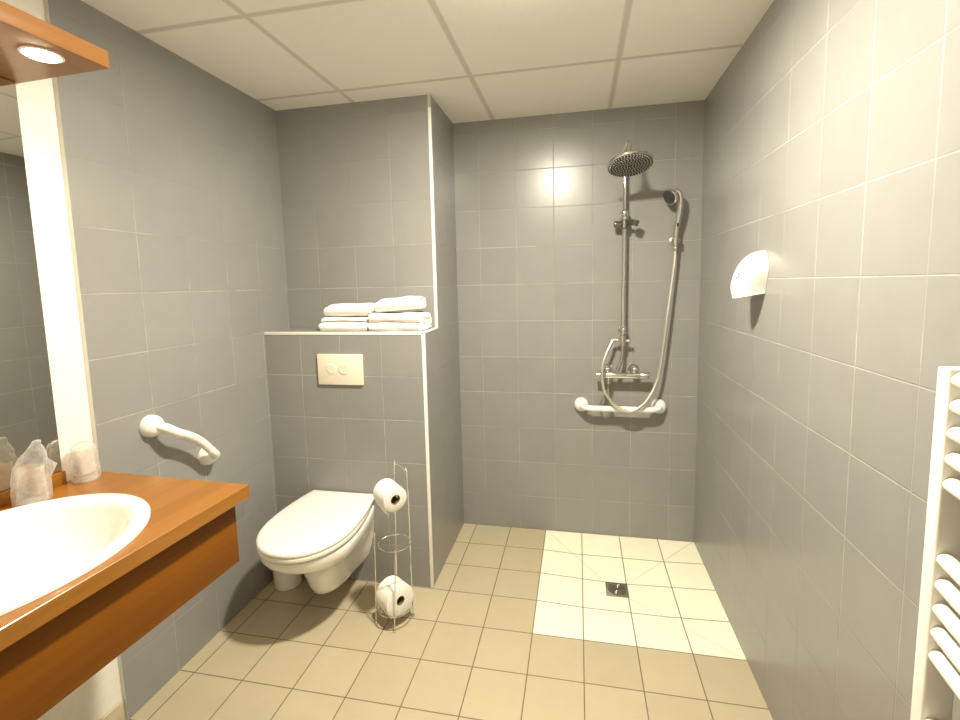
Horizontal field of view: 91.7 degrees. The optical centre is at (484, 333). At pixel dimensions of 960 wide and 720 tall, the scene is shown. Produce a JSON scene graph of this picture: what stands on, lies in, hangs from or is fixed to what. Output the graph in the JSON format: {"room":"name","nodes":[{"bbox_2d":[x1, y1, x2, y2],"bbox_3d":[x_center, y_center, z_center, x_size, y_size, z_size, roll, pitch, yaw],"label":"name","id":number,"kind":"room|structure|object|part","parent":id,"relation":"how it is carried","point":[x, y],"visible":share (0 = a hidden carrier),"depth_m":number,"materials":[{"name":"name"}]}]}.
{"room":"bathroom","nodes":[
{"label":"bathroom","id":0,"kind":"room"},
{"bbox_2d":[1,0,121,719],"bbox_3d":[-1.508,0.232,0.409,0.120,2.412,2.100,0,6,13],"label":"wall","id":1,"kind":"structure","parent":0,"point":[100,693],"depth_m":1.34,"materials":[{"name":"white paint"}]},
{"bbox_2d":[0,77,61,491],"bbox_3d":[-1.353,-0.079,0.780,0.006,1.066,1.055,0,6,13],"label":"wall mirror","id":2,"kind":"object","parent":1,"relation":"attached to","point":[27,408],"visible":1,"depth_m":1.24,"materials":[{"name":"clear glass"}]},
{"bbox_2d":[0,471,66,507],"bbox_3d":[-1.336,0.471,0.837,0.014,0.037,1.056,0,6,13],"label":"backsplash","id":3,"kind":"structure","parent":1,"relation":"attached to","point":[21,492],"depth_m":1.26,"materials":[{"name":"orange wood"}]},
{"bbox_2d":[0,0,108,82],"bbox_3d":[-1.217,-0.625,0.693,0.310,0.054,1.065,0,6,13],"label":"lamp canopy","id":4,"kind":"object","parent":1,"relation":"attached to","point":[32,48],"visible":1,"depth_m":1.09,"materials":[{"name":"orange wood"}]},
{"bbox_3d":[-1.039,-0.649,1.095,0.068,0.011,0.068,0,6,13],"label":"lamp glass","id":5,"kind":"part","parent":4,"relation":"part of","materials":[{"name":"beige glass"}]},
{"bbox_2d":[99,701,124,719],"bbox_3d":[-1.396,1.334,0.605,0.011,0.075,1.896,0,6,13],"label":"baseboard","id":6,"kind":"structure","parent":1,"relation":"attached to","point":[117,712],"depth_m":1.49,"materials":[{"name":"beige tile"}]},
{"bbox_2d":[0,471,249,719],"bbox_3d":[-1.061,0.578,0.830,0.553,0.260,1.146,0,6,13],"label":"countertop","id":7,"kind":"structure","parent":1,"relation":"attached to","point":[52,644],"depth_m":1.02,"materials":[{"name":"orange wood"}]},
{"bbox_2d":[10,439,53,503],"bbox_3d":[-1.186,0.363,1.222,0.089,0.164,0.079,-4,6,-24],"label":"tumbler","id":8,"kind":"object","parent":7,"relation":"on","point":[36,439],"visible":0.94,"depth_m":1.21,"materials":[{"name":"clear plastic"}]},
{"bbox_2d":[0,493,150,615],"bbox_3d":[-1.030,0.539,0.964,0.514,0.162,0.604,0,6,11],"label":"washbasin","id":9,"kind":"object","parent":7,"relation":"in","point":[45,546],"visible":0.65,"depth_m":1.15,"materials":[{"name":"white ceramic"}]},
{"bbox_2d":[43,0,289,719],"bbox_3d":[-1.144,0.046,2.113,0.184,2.412,1.410,0,6,11],"label":"wall","id":10,"kind":"structure","parent":0,"point":[171,171],"depth_m":1.70,"materials":[{"name":"grey tile"}]},
{"bbox_2d":[139,415,219,464],"bbox_3d":[-1.086,0.401,1.716,0.086,0.266,0.305,0,6,11],"label":"grab bar","id":11,"kind":"object","parent":10,"relation":"attached to","point":[150,425],"visible":1,"depth_m":1.63,"materials":[{"name":"white plastic"}]},
{"bbox_2d":[265,95,463,587],"bbox_3d":[-0.596,0.016,2.425,0.807,2.282,0.620,0,6,11],"label":"wall","id":12,"kind":"structure","parent":0,"point":[355,176],"depth_m":2.21,"materials":[{"name":"grey tile"}]},
{"bbox_2d":[256,490,374,593],"bbox_3d":[-0.706,0.947,1.971,0.384,0.361,0.503,0,6,11],"label":"toilet","id":13,"kind":"object","parent":12,"relation":"attached to","point":[323,536],"visible":1,"depth_m":1.91,"materials":[{"name":"white ceramic"}]},
{"bbox_3d":[-0.712,0.810,1.943,0.382,0.031,0.471,0,6,11],"label":"seat","id":14,"kind":"part","parent":13,"relation":"part of","materials":[{"name":"white plastic"}]},
{"bbox_3d":[-0.711,0.785,1.952,0.384,0.035,0.499,0,6,11],"label":"lid","id":15,"kind":"part","parent":13,"relation":"part of","materials":[{"name":"white plastic"}]},
{"bbox_2d":[317,354,363,384],"bbox_3d":[-0.657,0.166,2.128,0.223,0.142,0.014,0,6,11],"label":"flush plate","id":16,"kind":"object","parent":12,"relation":"attached to","point":[333,369],"visible":1,"depth_m":2.12,"materials":[{"name":"beige plastic"}]},
{"bbox_2d":[318,316,368,330],"bbox_3d":[-0.626,-0.049,2.196,0.245,0.064,0.182,0,6,11],"label":"folded towel","id":17,"kind":"object","parent":12,"relation":"on","point":[337,323],"visible":0.83,"depth_m":2.12,"materials":[{"name":"white fabric"}]},
{"bbox_2d":[324,303,378,316],"bbox_3d":[-0.617,-0.110,2.183,0.240,0.060,0.126,0,6,11],"label":"rolled towel","id":18,"kind":"object","parent":17,"relation":"on","point":[342,309],"visible":0.92,"depth_m":2.14,"materials":[{"name":"white fabric"}]},
{"bbox_2d":[264,331,423,334],"bbox_3d":[-0.649,0.001,2.120,0.785,0.014,0.012,0,6,11],"label":"trim","id":19,"kind":"structure","parent":12,"relation":"attached to","point":[386,332],"depth_m":2.11,"materials":[{"name":"white plastic"}]},
{"bbox_2d":[368,311,431,330],"bbox_3d":[-0.383,-0.058,2.146,0.252,0.082,0.191,0,6,11],"label":"folded towel","id":20,"kind":"object","parent":12,"relation":"on","point":[391,320],"visible":1,"depth_m":2.07,"materials":[{"name":"white fabric"}]},
{"bbox_2d":[374,296,425,311],"bbox_3d":[-0.380,-0.133,2.130,0.212,0.072,0.141,0,6,11],"label":"rolled towel","id":21,"kind":"object","parent":20,"relation":"on","point":[406,302],"visible":1,"depth_m":2.08,"materials":[{"name":"white fabric"}]},
{"bbox_2d":[421,332,433,587],"bbox_3d":[-0.254,0.589,2.104,0.014,1.194,0.010,0,6,11],"label":"trim","id":22,"kind":"structure","parent":12,"relation":"attached to","point":[423,335],"depth_m":2.10,"materials":[{"name":"white plastic"}]},
{"bbox_2d":[427,94,430,106],"bbox_3d":[-0.251,-1.061,2.129,0.014,0.055,0.010,0,6,11],"label":"trim","id":23,"kind":"structure","parent":12,"relation":"attached to","point":[428,95],"depth_m":2.12,"materials":[{"name":"white"}]},
{"bbox_2d":[424,327,437,332],"bbox_3d":[-0.247,-0.013,2.142,0.014,0.009,0.190,0,6,11],"label":"trim","id":24,"kind":"structure","parent":12,"relation":"attached to","point":[435,328],"depth_m":2.13,"materials":[{"name":"white plastic"}]},
{"bbox_2d":[428,107,437,326],"bbox_3d":[-0.239,-0.531,2.184,0.014,1.012,0.010,0,6,11],"label":"trim","id":25,"kind":"structure","parent":12,"relation":"attached to","point":[429,108],"depth_m":2.18,"materials":[{"name":"white plastic"}]},
{"bbox_2d":[81,0,773,122],"bbox_3d":[-0.343,-0.996,0.869,2.550,0.080,3.500,0,6,11],"label":"ceiling","id":26,"kind":"structure","parent":0,"point":[478,60],"depth_m":1.71,"materials":[{"name":"tile"}]},
{"bbox_2d":[129,523,772,719],"bbox_3d":[-0.291,1.301,1.109,2.450,0.014,3.500,0,6,11],"label":"floor","id":27,"kind":"structure","parent":0,"point":[513,625],"depth_m":1.80,"materials":[{"name":"beige tile"}]},
{"bbox_2d":[273,572,301,590],"bbox_3d":[-0.935,1.018,2.201,0.134,0.350,0.134,0,6,11],"label":"brush holder","id":28,"kind":"object","parent":27,"relation":"on","point":[282,582],"visible":0.19,"depth_m":2.16,"materials":[{"name":"white plastic"}]},
{"bbox_2d":[373,459,414,632],"bbox_3d":[-0.374,0.873,1.921,0.163,0.670,0.152,2,7,27],"label":"stand","id":29,"kind":"object","parent":27,"relation":"on","point":[405,469],"visible":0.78,"depth_m":1.92,"materials":[{"name":"silver metal"}]},
{"bbox_3d":[-0.445,1.006,1.909,0.017,0.397,0.005,1,6,21],"label":"leg","id":30,"kind":"part","parent":29,"relation":"part of","materials":[{"name":"silver metal"}]},
{"bbox_2d":[373,478,406,514],"bbox_3d":[-0.376,0.651,1.857,0.100,0.118,0.104,-6,8,-38],"label":"toilet roll","id":31,"kind":"object","parent":29,"relation":"hanging from","point":[385,490],"visible":1,"depth_m":1.83,"materials":[{"name":"white paper"}]},
{"bbox_2d":[376,575,413,616],"bbox_3d":[-0.374,1.098,1.947,0.128,0.131,0.099,-7,8,-42],"label":"toilet roll","id":32,"kind":"object","parent":29,"relation":"on","point":[404,594],"visible":0.94,"depth_m":1.92,"materials":[{"name":"white paper"}]},
{"bbox_3d":[-0.357,1.035,1.869,0.023,0.344,0.005,0,6,11],"label":"leg","id":33,"kind":"part","parent":29,"relation":"part of","materials":[{"name":"silver metal"}]},
{"bbox_3d":[-0.344,0.864,1.973,0.097,0.663,0.015,3,7,35],"label":"frame","id":34,"kind":"part","parent":29,"relation":"part of","materials":[{"name":"silver metal"}]},
{"bbox_2d":[605,581,628,597],"bbox_3d":[0.610,1.177,2.139,0.100,0.006,0.100,0,6,11],"label":"floor drain","id":35,"kind":"object","parent":27,"relation":"in","point":[614,589],"visible":1,"depth_m":2.13,"materials":[{"name":"metal"}]},
{"bbox_2d":[550,533,745,659],"bbox_3d":[0.658,1.167,2.182,0.789,0.014,0.807,0,6,11],"label":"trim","id":36,"kind":"structure","parent":27,"relation":"in","point":[550,533],"depth_m":2.18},
{"bbox_2d":[453,100,704,541],"bbox_3d":[0.092,-0.037,2.640,2.400,2.412,0.120,0,6,11],"label":"wall","id":37,"kind":"structure","parent":0,"point":[538,204],"depth_m":2.50,"materials":[{"name":"grey tile"}]},
{"bbox_2d":[574,397,666,413],"bbox_3d":[0.716,0.390,2.454,0.475,0.077,0.088,0,6,11],"label":"grab bar","id":38,"kind":"object","parent":37,"relation":"attached to","point":[658,406],"visible":0.89,"depth_m":2.43,"materials":[{"name":"white plastic"}]},
{"bbox_2d":[596,140,653,383],"bbox_3d":[0.677,-0.308,2.228,0.266,1.175,0.396,0,6,11],"label":"shower","id":39,"kind":"object","parent":37,"relation":"attached to","point":[629,163],"visible":0.97,"depth_m":2.32,"materials":[{"name":"silver metal"}]},
{"bbox_3d":[0.607,0.219,2.431,0.047,0.036,0.036,0,6,11],"label":"flow knob","id":40,"kind":"part","parent":39,"relation":"part of","materials":[{"name":"metal"}]},
{"bbox_2d":[599,384,611,417],"bbox_3d":[0.640,0.356,2.465,0.062,0.192,0.039,4,8,39],"label":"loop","id":41,"kind":"object","parent":39,"relation":"hanging from","point":[608,415],"visible":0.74,"depth_m":2.47,"materials":[{"name":"metal"}]},
{"bbox_3d":[0.671,-0.546,2.341,0.042,0.036,0.034,-1,6,0],"label":"clamp knob","id":42,"kind":"part","parent":39,"relation":"part of","materials":[{"name":"grey metal"}]},
{"bbox_3d":[0.676,-0.725,2.210,0.023,0.343,0.244,0,6,11],"label":"shower arm","id":43,"kind":"part","parent":39,"relation":"part of","materials":[{"name":"silver metal"}]},
{"bbox_3d":[0.651,-0.748,2.080,0.192,0.059,0.183,0,6,11],"label":"spray plate","id":44,"kind":"part","parent":39,"relation":"part of","materials":[{"name":"silver metal"}]},
{"bbox_2d":[601,252,676,412],"bbox_3d":[0.780,0.002,2.362,0.367,0.811,0.064,0,6,11],"label":"shower hose","id":45,"kind":"object","parent":39,"relation":"attached to","point":[675,253],"visible":1,"depth_m":2.37,"materials":[{"name":"metal"}]},
{"bbox_3d":[0.821,0.218,2.388,0.047,0.036,0.036,0,6,11],"label":"temperature knob","id":46,"kind":"part","parent":39,"relation":"part of","materials":[{"name":"metal"}]},
{"bbox_2d":[663,188,683,251],"bbox_3d":[0.920,-0.550,2.274,0.094,0.298,0.079,-5,7,-35],"label":"shower","id":47,"kind":"object","parent":37,"relation":"attached to","point":[670,196],"visible":0.98,"depth_m":2.26,"materials":[{"name":"silver metal"}]},
{"bbox_3d":[0.944,-0.563,2.276,0.056,0.273,0.056,0,6,11],"label":"handle","id":48,"kind":"part","parent":47,"relation":"part of","materials":[{"name":"silver metal"}]},
{"bbox_2d":[669,237,679,244],"bbox_3d":[0.950,-0.461,2.319,0.042,0.040,0.077,0,6,11],"label":"holder","id":49,"kind":"object","parent":37,"relation":"attached to","point":[672,240],"visible":0.94,"depth_m":2.29,"materials":[{"name":"metal"}]},
{"bbox_2d":[694,0,959,719],"bbox_3d":[0.832,0.142,0.756,0.120,2.412,3.300,0,6,11],"label":"wall","id":50,"kind":"structure","parent":0,"point":[832,133],"depth_m":1.15,"materials":[{"name":"grey tile"}]},
{"bbox_2d":[730,250,768,298],"bbox_3d":[0.887,-0.197,1.578,0.093,0.160,0.123,0,6,11],"label":"soap dispenser","id":51,"kind":"object","parent":50,"relation":"attached to","point":[750,276],"visible":1,"depth_m":1.54,"materials":[{"name":"white plastic"}]},
{"bbox_2d":[910,366,959,719],"bbox_3d":[0.672,0.563,0.496,0.090,0.977,0.536,0,6,11],"label":"towel radiator","id":52,"kind":"object","parent":50,"relation":"attached to","point":[936,679],"visible":1,"depth_m":0.71,"materials":[{"name":"white metal"}]}
]}

